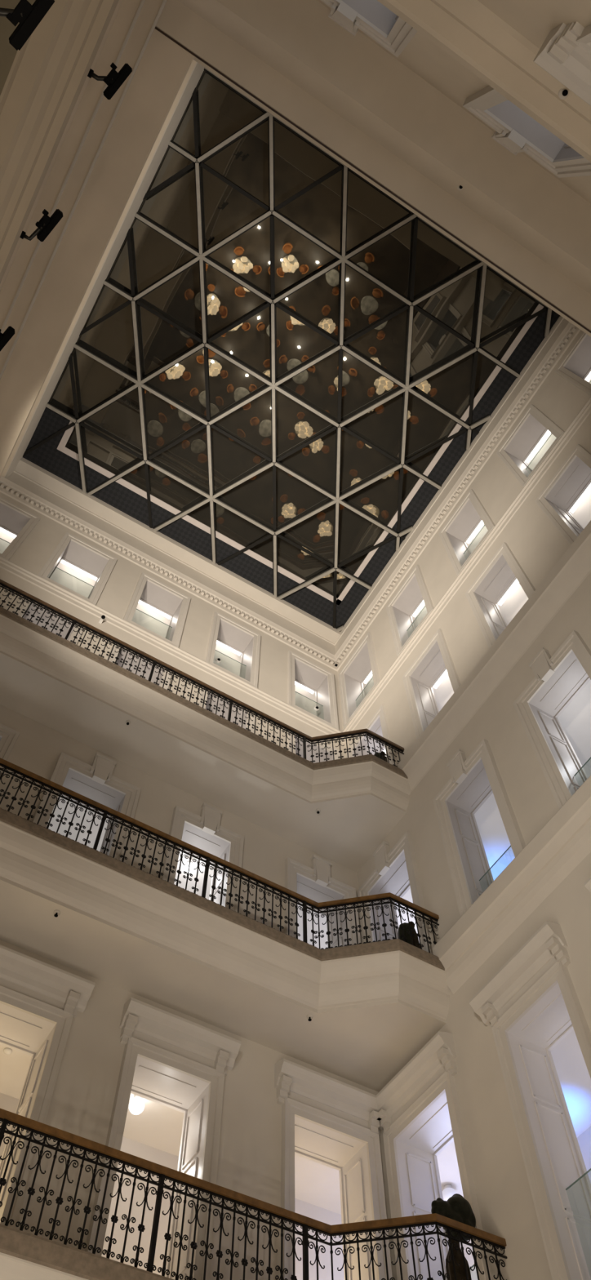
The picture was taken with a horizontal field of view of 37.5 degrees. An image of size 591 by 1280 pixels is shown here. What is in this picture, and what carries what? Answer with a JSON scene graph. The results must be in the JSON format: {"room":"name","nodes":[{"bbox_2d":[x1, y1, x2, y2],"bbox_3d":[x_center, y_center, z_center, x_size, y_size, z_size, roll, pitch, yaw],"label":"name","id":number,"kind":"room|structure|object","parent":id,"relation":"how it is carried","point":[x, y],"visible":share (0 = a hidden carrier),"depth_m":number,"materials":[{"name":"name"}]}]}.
{"room":"building atrium","nodes":[
{"label":"building atrium","id":0,"kind":"room"},
{"bbox_2d":[0,0,196,477],"bbox_3d":[-5.360,-7.238,19.089,1.830,17.250,14.250,28,-67,-14],"label":"wall","id":1,"kind":"structure","parent":0,"point":[164,69],"depth_m":15.39,"materials":[{"name":"beige paint"}]},
{"bbox_2d":[0,326,14,351],"bbox_3d":[-4.000,-4.054,11.619,0.440,0.222,0.329,-42,-70,18],"label":"floodlight","id":2,"kind":"object","parent":1,"relation":"attached to","point":[9,332],"visible":1,"depth_m":11.61,"materials":[{"name":"black metal"}]},
{"bbox_2d":[19,208,62,241],"bbox_3d":[-3.214,-5.241,11.022,0.578,0.222,0.259,-42,-70,18],"label":"floodlight","id":3,"kind":"object","parent":1,"relation":"attached to","point":[46,224],"visible":0.95,"depth_m":11.00,"materials":[{"name":"black metal"}]},
{"bbox_2d":[36,208,62,241],"bbox_3d":[-3.116,-5.258,11.057,0.440,0.145,0.121,-42,-70,18],"label":"lamp","id":4,"kind":"object","parent":3,"relation":"attached to","point":[46,224],"depth_m":10.99,"materials":[{"name":"black metal"}]},
{"bbox_2d":[0,0,119,283],"bbox_3d":[-5.327,-0.355,5.452,1.730,13.300,14.250,28,-67,-14],"label":"ledge","id":5,"kind":"object","parent":1,"relation":"attached to","point":[46,79],"depth_m":9.45,"materials":[{"name":"beige paint"}]},
{"bbox_2d":[0,0,35,95],"bbox_3d":[-5.563,-1.329,7.070,1.160,7.870,14.250,28,-67,-14],"label":"recess","id":6,"kind":"structure","parent":5,"relation":"attached to","point":[7,52],"depth_m":8.97,"materials":[{"name":"black"}]},
{"bbox_2d":[0,0,54,50],"bbox_3d":[-2.085,-4.561,6.221,0.627,0.232,0.451,28,-67,-14],"label":"floodlight","id":7,"kind":"object","parent":5,"relation":"attached to","point":[28,16],"visible":1,"depth_m":6.25,"materials":[{"name":"black metal"}]},
{"bbox_2d":[0,0,145,333],"bbox_3d":[-5.652,-5.353,16.247,0.040,0.040,13.250,28,-67,-14],"label":"trim","id":8,"kind":"structure","parent":1,"relation":"attached to","point":[142,2],"depth_m":14.82,"materials":[{"name":"beige paint"}]},
{"bbox_2d":[0,0,167,379],"bbox_3d":[-5.431,-5.319,16.479,0.040,0.040,13.250,28,-67,-14],"label":"trim","id":9,"kind":"structure","parent":1,"relation":"attached to","point":[164,2],"depth_m":15.13,"materials":[{"name":"beige paint"}]},
{"bbox_2d":[4,62,204,478],"bbox_3d":[-5.702,-10.900,25.908,0.040,1.730,14.250,28,-67,-14],"label":"beam","id":10,"kind":"structure","parent":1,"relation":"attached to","point":[198,69],"depth_m":25.60,"materials":[{"name":"beige paint"}]},
{"bbox_2d":[87,62,132,99],"bbox_3d":[-2.198,-6.696,10.290,0.440,0.222,0.358,-42,-70,18],"label":"floodlight","id":11,"kind":"object","parent":1,"relation":"attached to","point":[114,80],"visible":0.96,"depth_m":10.29,"materials":[{"name":"black metal"}]},
{"bbox_2d":[103,62,132,99],"bbox_3d":[-2.114,-6.638,10.363,0.440,0.145,0.121,-42,-70,18],"label":"lamp","id":12,"kind":"object","parent":11,"relation":"attached to","point":[114,80],"depth_m":10.30,"materials":[{"name":"black metal"}]},
{"bbox_2d":[53,75,201,390],"bbox_3d":[0.893,-8.379,29.750,17.850,0.200,22.250,28,-67,-14],"label":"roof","id":13,"kind":"structure","parent":0,"point":[201,76],"depth_m":27.61,"materials":[{"name":"black"}]},
{"bbox_2d":[0,470,397,1279],"bbox_3d":[-4.138,3.917,17.069,13.200,30.150,0.001,28,-67,-14],"label":"wall","id":14,"kind":"structure","parent":0,"point":[82,1099],"depth_m":17.46,"materials":[{"name":"paint"}]},
{"bbox_2d":[0,723,20,770],"bbox_3d":[-6.812,2.649,16.742,1.880,4.560,0.870,28,-67,-14],"label":"window","id":15,"kind":"structure","parent":14,"relation":"in","point":[8,736],"depth_m":18.11,"materials":[{"name":"beige paint"}]},
{"bbox_2d":[0,496,40,559],"bbox_3d":[-8.896,-3.038,25.497,1.750,3.560,0.920,28,-67,-14],"label":"window","id":16,"kind":"structure","parent":14,"relation":"in","point":[17,522],"depth_m":26.80,"materials":[{"name":"white"}]},
{"bbox_2d":[0,944,95,1229],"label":"door","id":17,"kind":"structure","parent":14,"relation":"in","point":[39,1000],"depth_m":13.52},
{"bbox_2d":[0,944,95,1012],"bbox_3d":[-4.229,5.271,13.853,2.100,0.450,0.310,28,-67,-14],"label":"hood","id":18,"kind":"object","parent":17,"relation":"attached to","point":[18,970],"depth_m":13.83,"materials":[{"name":"beige paint"}]},
{"bbox_2d":[12,591,87,644],"bbox_3d":[-6.620,0.368,21.782,1.785,3.990,0.920,28,-67,-14],"label":"window","id":19,"kind":"structure","parent":14,"relation":"in","point":[65,630],"depth_m":23.25,"materials":[{"name":"white"}]},
{"bbox_2d":[37,532,117,604],"bbox_3d":[-6.644,-1.831,26.121,1.785,3.560,0.920,28,-67,-14],"label":"window","id":20,"kind":"structure","parent":14,"relation":"in","point":[74,553],"depth_m":27.31,"materials":[{"name":"white paint"}]},
{"bbox_2d":[31,751,141,861],"bbox_3d":[-4.385,3.949,17.415,1.910,4.560,0.870,28,-67,-14],"label":"window","id":21,"kind":"structure","parent":14,"relation":"in","point":[95,782],"depth_m":18.67,"materials":[{"name":"beige paint"}]},
{"bbox_2d":[0,1223,173,1279],"bbox_3d":[-2.644,7.165,9.278,11.360,1.000,2.570,28,-67,-14],"label":"balcony","id":22,"kind":"object","parent":14,"relation":"attached to","point":[24,1255],"visible":1,"depth_m":9.40,"materials":[{"name":"stone"}]},
{"bbox_2d":[0,1108,506,1279],"bbox_3d":[-1.604,6.864,10.399,9.455,1.258,0.909,22,-65,-11],"label":"iron railing","id":23,"kind":"object","parent":22,"relation":"on","point":[7,1117],"visible":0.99,"depth_m":10.83,"materials":[{"name":"black metal"}]},
{"bbox_2d":[431,1193,475,1279],"bbox_3d":[2.202,8.327,11.563,0.722,1.978,0.340,28,-67,-14],"label":"statue","id":24,"kind":"object","parent":22,"relation":"on","point":[457,1208],"visible":0.7,"depth_m":12.01,"materials":[{"name":"brown metal"}]},
{"bbox_2d":[98,615,105,623],"bbox_3d":[-5.335,-0.584,24.067,0.106,0.165,0.264,28,-67,-14],"label":"camera","id":25,"kind":"object","parent":14,"relation":"attached to","point":[103,617],"visible":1,"depth_m":24.03,"materials":[{"name":"white plastic"}]},
{"bbox_2d":[106,637,173,690],"bbox_3d":[-4.360,1.579,22.408,1.779,3.990,0.920,28,-67,-14],"label":"window","id":26,"kind":"structure","parent":14,"relation":"in","point":[148,671],"depth_m":23.88,"materials":[{"name":"white"}]},
{"bbox_2d":[123,572,191,648],"bbox_3d":[-4.384,-0.621,26.747,1.779,3.560,0.920,28,-67,-14],"label":"window","id":27,"kind":"structure","parent":14,"relation":"in","point":[150,593],"depth_m":27.91,"materials":[{"name":"white paint"}]},
{"bbox_2d":[84,997,240,1279],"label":"door","id":28,"kind":"structure","parent":14,"relation":"in","point":[169,1060],"depth_m":13.99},
{"bbox_2d":[119,997,240,1071],"bbox_3d":[-1.888,6.525,14.502,2.067,0.450,0.310,28,-67,-14],"label":"hood","id":29,"kind":"object","parent":28,"relation":"attached to","point":[150,1022],"depth_m":14.42,"materials":[{"name":"beige paint"}]},
{"bbox_2d":[0,475,337,671],"bbox_3d":[-3.997,-2.092,28.918,12.850,0.680,0.220,28,-67,-14],"label":"crown molding","id":30,"kind":"structure","parent":14,"relation":"attached to","point":[12,490],"depth_m":28.81,"materials":[{"name":"beige paint"}]},
{"bbox_2d":[0,556,344,742],"bbox_3d":[-4.011,0.018,24.887,12.850,0.480,0.080,28,-67,-14],"label":"trim","id":31,"kind":"structure","parent":14,"relation":"attached to","point":[5,564],"depth_m":24.94,"materials":[{"name":"beige paint"}]},
{"bbox_2d":[160,802,244,912],"bbox_3d":[-2.095,5.177,18.050,1.740,4.560,0.870,28,-67,-14],"label":"window","id":32,"kind":"structure","parent":14,"relation":"in","point":[204,832],"depth_m":19.28,"materials":[{"name":"beige paint"}]},
{"bbox_2d":[0,606,411,872],"bbox_3d":[-2.703,1.844,19.777,11.360,0.960,2.570,28,-67,-14],"label":"balcony","id":33,"kind":"object","parent":14,"relation":"attached to","point":[46,677],"visible":0.98,"depth_m":19.81,"materials":[{"name":"paint"}]},
{"bbox_2d":[125,720,130,724],"bbox_3d":[-3.685,1.828,19.180,0.110,0.079,0.110,28,-67,-14],"label":"sprinkler","id":34,"kind":"object","parent":33,"relation":"attached to","point":[127,722],"visible":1,"depth_m":19.19,"materials":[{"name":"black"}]},
{"bbox_2d":[0,579,404,767],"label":"railing","id":35,"kind":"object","parent":33,"relation":"on","point":[378,724],"depth_m":21.16,"materials":[{"name":"black metal"}]},
{"bbox_2d":[373,751,387,762],"bbox_3d":[2.136,3.151,21.632,0.399,1.120,0.363,28,-67,-14],"label":"statue","id":36,"kind":"object","parent":33,"relation":"on","point":[378,755],"visible":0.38,"depth_m":21.82,"materials":[{"name":"brown metal"}]},
{"bbox_2d":[0,808,451,1092],"bbox_3d":[-2.674,4.478,14.581,11.360,0.990,2.570,28,-67,-14],"label":"balcony","id":37,"kind":"object","parent":14,"relation":"attached to","point":[373,1006],"visible":0.94,"depth_m":14.85,"materials":[{"name":"paint"}]},
{"bbox_2d":[53,910,60,917],"bbox_3d":[-3.819,4.381,13.925,0.110,0.079,0.110,28,-67,-14],"label":"sprinkler","id":38,"kind":"object","parent":37,"relation":"attached to","point":[56,913],"visible":1,"depth_m":13.93,"materials":[{"name":"black metal"}]},
{"bbox_2d":[0,757,439,954],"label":"railing","id":39,"kind":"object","parent":37,"relation":"on","point":[396,872],"depth_m":16.32,"materials":[{"name":"black metal"}]},
{"bbox_2d":[306,1014,312,1021],"bbox_3d":[0.247,6.528,15.036,0.110,0.079,0.110,28,-67,-14],"label":"sprinkler","id":40,"kind":"object","parent":37,"relation":"attached to","point":[309,1017],"visible":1,"depth_m":15.04,"materials":[{"name":"black"}]},
{"bbox_2d":[397,921,420,948],"bbox_3d":[2.158,5.776,16.449,0.414,1.120,0.368,28,-67,-14],"label":"statue","id":41,"kind":"object","parent":37,"relation":"on","point":[415,940],"visible":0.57,"depth_m":16.54,"materials":[{"name":"brown metal"}]},
{"bbox_2d":[196,680,256,733],"bbox_3d":[-2.092,2.794,23.036,1.745,3.990,0.920,28,-67,-14],"label":"window","id":42,"kind":"structure","parent":14,"relation":"in","point":[213,704],"depth_m":24.50,"materials":[{"name":"white"}]},
{"bbox_2d":[204,611,261,688],"bbox_3d":[-2.116,0.595,27.376,1.745,3.560,0.920,28,-67,-14],"label":"window","id":43,"kind":"structure","parent":14,"relation":"in","point":[225,632],"depth_m":28.39,"materials":[{"name":"white paint"}]},
{"bbox_2d":[215,657,221,662],"bbox_3d":[-2.358,0.611,26.732,0.169,0.169,0.110,28,-67,-14],"label":"camera","id":44,"kind":"object","parent":43,"relation":"attached to","point":[217,660],"visible":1,"depth_m":26.69,"materials":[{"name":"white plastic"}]},
{"bbox_2d":[287,650,338,730],"bbox_3d":[0.321,1.900,28.051,1.786,3.560,0.920,28,-67,-14],"label":"window","id":45,"kind":"structure","parent":14,"relation":"in","point":[302,673],"depth_m":28.90,"materials":[{"name":"white"}]},
{"bbox_2d":[284,853,360,948],"bbox_3d":[0.423,6.525,18.747,1.880,4.560,0.870,28,-67,-14],"label":"window","id":46,"kind":"structure","parent":14,"relation":"in","point":[315,883],"depth_m":19.98,"materials":[{"name":"beige paint"}]},
{"bbox_2d":[274,1058,392,1279],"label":"door","id":47,"kind":"structure","parent":14,"relation":"in","point":[326,1121],"depth_m":14.77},
{"bbox_2d":[274,1058,382,1129],"bbox_3d":[0.665,7.893,15.210,2.210,0.450,0.310,28,-67,-14],"label":"hood","id":48,"kind":"object","parent":47,"relation":"attached to","point":[304,1083],"depth_m":15.10,"materials":[{"name":"beige paint"}]},
{"bbox_2d":[13,315,564,645],"bbox_3d":[-0.512,-8.427,27.958,13.150,0.600,14.250,28,-67,-14],"label":"cornice","id":49,"kind":"structure","parent":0,"point":[24,467],"depth_m":30.28,"materials":[{"name":"beige paint"}]},
{"bbox_2d":[22,66,559,631],"bbox_3d":[-0.231,-8.567,28.328,12.770,0.854,13.718,28,-67,-14],"label":"skylight","id":50,"kind":"object","parent":49,"relation":"attached to","point":[299,362],"visible":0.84,"depth_m":28.08,"materials":[{"name":"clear glass"}]},
{"bbox_2d":[0,1029,590,1214],"bbox_3d":[0.178,1.770,11.863,16.450,0.001,16.750,28,-67,-14],"label":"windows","id":51,"kind":"structure","parent":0,"point":[159,1126],"depth_m":15.23,"materials":[{"name":"paint"}]},
{"bbox_2d":[3,1047,12,1054],"bbox_3d":[-4.740,6.777,14.345,0.140,0.050,0.138,28,-67,-14],"label":"ceiling lamp","id":52,"kind":"object","parent":51,"relation":"attached to","point":[6,1051],"visible":0.99,"depth_m":14.33,"materials":[{"name":"white plastic"}]},
{"bbox_2d":[128,1094,144,1114],"bbox_3d":[-2.680,7.854,14.734,0.258,0.310,0.258,28,-67,-14],"label":"globe lamp","id":53,"kind":"object","parent":51,"relation":"attached to","point":[136,1105],"visible":0.94,"depth_m":14.63,"materials":[{"name":"white glass"}]},
{"bbox_2d":[442,1183,457,1200],"bbox_3d":[2.815,10.172,15.917,0.338,0.390,0.338,28,-67,-14],"label":"globe lamp","id":54,"kind":"object","parent":51,"relation":"attached to","point":[448,1192],"visible":0.5,"depth_m":15.85,"materials":[{"name":"white glass"}]},
{"bbox_2d":[0,1092,590,1279],"bbox_3d":[0.189,2.738,9.954,16.450,4.280,16.750,28,-67,-14],"label":"wall","id":55,"kind":"structure","parent":0,"point":[8,1103],"depth_m":14.95,"materials":[{"name":"paint"}]},
{"bbox_2d":[0,377,590,715],"bbox_3d":[0.097,-5.630,26.464,16.450,0.001,16.750,28,-67,-14],"label":"windows","id":56,"kind":"structure","parent":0,"point":[60,576],"depth_m":28.87,"materials":[{"name":"paint"}]},
{"bbox_2d":[47,680,590,949],"bbox_3d":[0.149,-0.870,17.072,16.450,0.001,16.750,28,-67,-14],"label":"windows","id":57,"kind":"structure","parent":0,"point":[575,720],"depth_m":19.67,"materials":[{"name":"glass"}]},
{"bbox_2d":[155,0,590,336],"bbox_3d":[2.818,-6.477,12.064,13.200,30.550,1.560,28,-67,-14],"label":"wall","id":58,"kind":"structure","parent":0,"point":[402,121],"depth_m":14.43,"materials":[{"name":"paint"}]},
{"bbox_2d":[320,0,417,57],"bbox_3d":[0.936,-8.637,11.065,1.900,4.560,0.870,28,-67,-14],"label":"window","id":59,"kind":"structure","parent":58,"relation":"in","point":[371,17],"depth_m":12.59,"materials":[{"name":"white paint"}]},
{"bbox_2d":[155,26,590,333],"bbox_3d":[2.420,-7.466,15.520,13.150,0.027,0.029,28,-67,-14],"label":"trim","id":60,"kind":"structure","parent":58,"relation":"attached to","point":[156,28],"depth_m":15.18,"materials":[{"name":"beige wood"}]},
{"bbox_2d":[457,185,462,190],"bbox_3d":[2.821,-7.737,14.884,0.110,0.079,0.110,28,-67,-14],"label":"sprinkler","id":61,"kind":"object","parent":58,"relation":"attached to","point":[459,188],"visible":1,"depth_m":14.90,"materials":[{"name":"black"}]},
{"bbox_2d":[377,0,590,162],"bbox_3d":[3.124,-5.851,9.749,13.200,0.750,0.420,28,-67,-14],"label":"ledge","id":62,"kind":"object","parent":58,"relation":"attached to","point":[468,31],"visible":1,"depth_m":9.39,"materials":[{"name":"paint"}]},
{"bbox_2d":[558,88,568,99],"bbox_3d":[2.895,-5.888,9.386,0.110,0.079,0.110,28,-67,-14],"label":"sprinkler","id":63,"kind":"object","parent":62,"relation":"attached to","point":[562,94],"visible":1,"depth_m":9.40,"materials":[{"name":"black"}]},
{"bbox_2d":[462,85,590,177],"bbox_3d":[3.574,-7.224,11.796,1.900,4.560,0.870,28,-67,-14],"label":"window","id":64,"kind":"structure","parent":58,"relation":"in","point":[517,131],"depth_m":13.24,"materials":[{"name":"white paint"}]},
{"bbox_2d":[533,21,590,106],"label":"door","id":65,"kind":"structure","parent":58,"relation":"in","point":[565,54],"depth_m":8.31,"materials":[{"name":"white paint"}]},
{"bbox_2d":[334,318,590,1279],"bbox_3d":[5.194,1.495,15.894,0.001,30.150,14.250,28,-67,-14],"label":"wall","id":66,"kind":"structure","parent":0,"point":[507,1210],"depth_m":18.16,"materials":[{"name":"paint"}]},
{"bbox_2d":[338,631,380,728],"bbox_3d":[2.351,1.422,27.893,0.920,3.430,1.920,28,-67,-14],"label":"window","id":67,"kind":"structure","parent":66,"relation":"in","point":[362,665],"depth_m":28.86,"materials":[{"name":"white paint"}]},
{"bbox_2d":[386,564,434,656],"bbox_3d":[3.826,-0.761,26.794,0.920,3.430,1.800,28,-67,-14],"label":"window","id":68,"kind":"structure","parent":66,"relation":"in","point":[413,594],"depth_m":27.83,"materials":[{"name":"white paint"}]},
{"bbox_2d":[402,628,461,739],"bbox_3d":[3.850,1.467,22.397,0.920,3.990,1.800,28,-67,-14],"label":"window","id":69,"kind":"structure","parent":66,"relation":"in","point":[434,662],"depth_m":23.67,"materials":[{"name":"white"}]},
{"bbox_2d":[376,1031,492,1279],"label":"window","id":70,"kind":"structure","parent":66,"relation":"in","point":[420,1113],"depth_m":14.53,"materials":[{"name":"white paint"}]},
{"bbox_2d":[376,1031,457,1129],"bbox_3d":[1.972,7.598,15.067,0.310,0.450,2.221,28,-67,-14],"label":"hood","id":71,"kind":"object","parent":70,"relation":"attached to","point":[426,1064],"depth_m":14.92,"materials":[{"name":"beige paint"}]},
{"bbox_2d":[334,321,580,671],"bbox_3d":[5.033,-4.561,27.717,0.220,0.680,14.250,28,-67,-14],"label":"crown molding","id":72,"kind":"structure","parent":66,"relation":"attached to","point":[569,333],"depth_m":27.56,"materials":[{"name":"beige paint"}]},
{"bbox_2d":[342,396,590,741],"bbox_3d":[5.116,-2.499,23.729,0.080,0.480,14.250,28,-67,-14],"label":"trim","id":73,"kind":"structure","parent":66,"relation":"attached to","point":[585,411],"depth_m":23.88,"materials":[{"name":"beige paint"}]},
{"bbox_2d":[438,488,495,576],"bbox_3d":[5.342,-3.007,25.665,0.920,3.430,1.730,28,-67,-14],"label":"window","id":74,"kind":"structure","parent":66,"relation":"in","point":[470,515],"depth_m":26.78,"materials":[{"name":"white paint"}]},
{"bbox_2d":[432,738,525,916],"bbox_3d":[3.866,3.818,17.394,0.870,4.560,1.890,28,-67,-14],"label":"window","id":75,"kind":"structure","parent":66,"relation":"in","point":[474,779],"depth_m":18.04,"materials":[{"name":"white paint"}]},
{"bbox_2d":[397,520,590,791],"bbox_3d":[5.677,-1.209,18.747,0.300,0.940,11.810,28,-67,-14],"label":"ledge","id":76,"kind":"object","parent":66,"relation":"attached to","point":[574,566],"visible":0.91,"depth_m":19.44,"materials":[{"name":"beige paint"}]},
{"bbox_2d":[465,542,535,648],"bbox_3d":[5.366,-0.778,21.267,0.920,3.990,1.730,28,-67,-14],"label":"window","id":77,"kind":"structure","parent":66,"relation":"in","point":[502,574],"depth_m":22.63,"materials":[{"name":"white paint"}]},
{"bbox_2d":[431,775,590,994],"bbox_3d":[5.706,1.449,13.502,0.300,0.960,11.810,28,-67,-14],"label":"ledge","id":78,"kind":"object","parent":66,"relation":"attached to","point":[564,842],"visible":0.86,"depth_m":14.82,"materials":[{"name":"beige paint"}]},
{"bbox_2d":[468,921,590,1279],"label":"window","id":79,"kind":"structure","parent":66,"relation":"in","point":[531,1003],"depth_m":12.90,"materials":[{"name":"white paint"}]},
{"bbox_2d":[468,921,568,1026],"bbox_3d":[3.518,5.309,13.916,0.310,0.450,2.043,28,-67,-14],"label":"hood","id":80,"kind":"object","parent":79,"relation":"attached to","point":[535,956],"depth_m":13.81,"materials":[{"name":"beige paint"}]},
{"bbox_2d":[496,404,564,487],"bbox_3d":[6.886,-5.294,24.514,0.920,3.430,1.730,28,-67,-14],"label":"window","id":81,"kind":"structure","parent":66,"relation":"in","point":[534,427],"depth_m":25.68,"materials":[{"name":"white"}]},
{"bbox_2d":[512,630,590,808],"bbox_3d":[5.388,1.563,16.260,0.870,4.560,2.005,28,-67,-14],"label":"window","id":82,"kind":"structure","parent":66,"relation":"in","point":[560,677],"depth_m":17.40,"materials":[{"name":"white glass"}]},
{"bbox_2d":[534,444,590,545],"bbox_3d":[6.910,-3.065,20.117,0.920,3.990,1.730,28,-67,-14],"label":"window","id":83,"kind":"structure","parent":66,"relation":"in","point":[571,484],"depth_m":21.57,"materials":[{"name":"white paint"}]},
{"bbox_2d":[555,331,590,395],"bbox_3d":[8.330,-7.432,23.439,0.920,3.430,1.740,28,-67,-14],"label":"window","id":84,"kind":"structure","parent":66,"relation":"in","point":[575,367],"depth_m":24.75,"materials":[{"name":"white"}]},
{"bbox_2d":[583,875,590,893],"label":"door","id":85,"kind":"structure","parent":66,"relation":"in","point":[587,883],"depth_m":13.18,"materials":[{"name":"white wood"}]},
{"bbox_2d":[385,490,590,756],"bbox_3d":[0.120,-3.528,22.317,16.450,0.001,16.750,28,-67,-14],"label":"ceiling","id":86,"kind":"structure","parent":0,"point":[517,597],"depth_m":23.64,"materials":[{"name":"paint"}]},
{"bbox_3d":[0.159,0.075,15.208,16.450,4.180,16.750,28,-67,-14],"label":"wall","id":87,"kind":"structure","parent":0,"visible":0},
{"bbox_2d":[184,860,194,872],"bbox_3d":[-2.410,5.146,19.753,0.218,0.270,0.218,28,-67,-14],"label":"globe lamp","id":88,"kind":"object","parent":87,"relation":"attached to","point":[186,867],"visible":0.75,"depth_m":19.66,"materials":[{"name":"white glass"}]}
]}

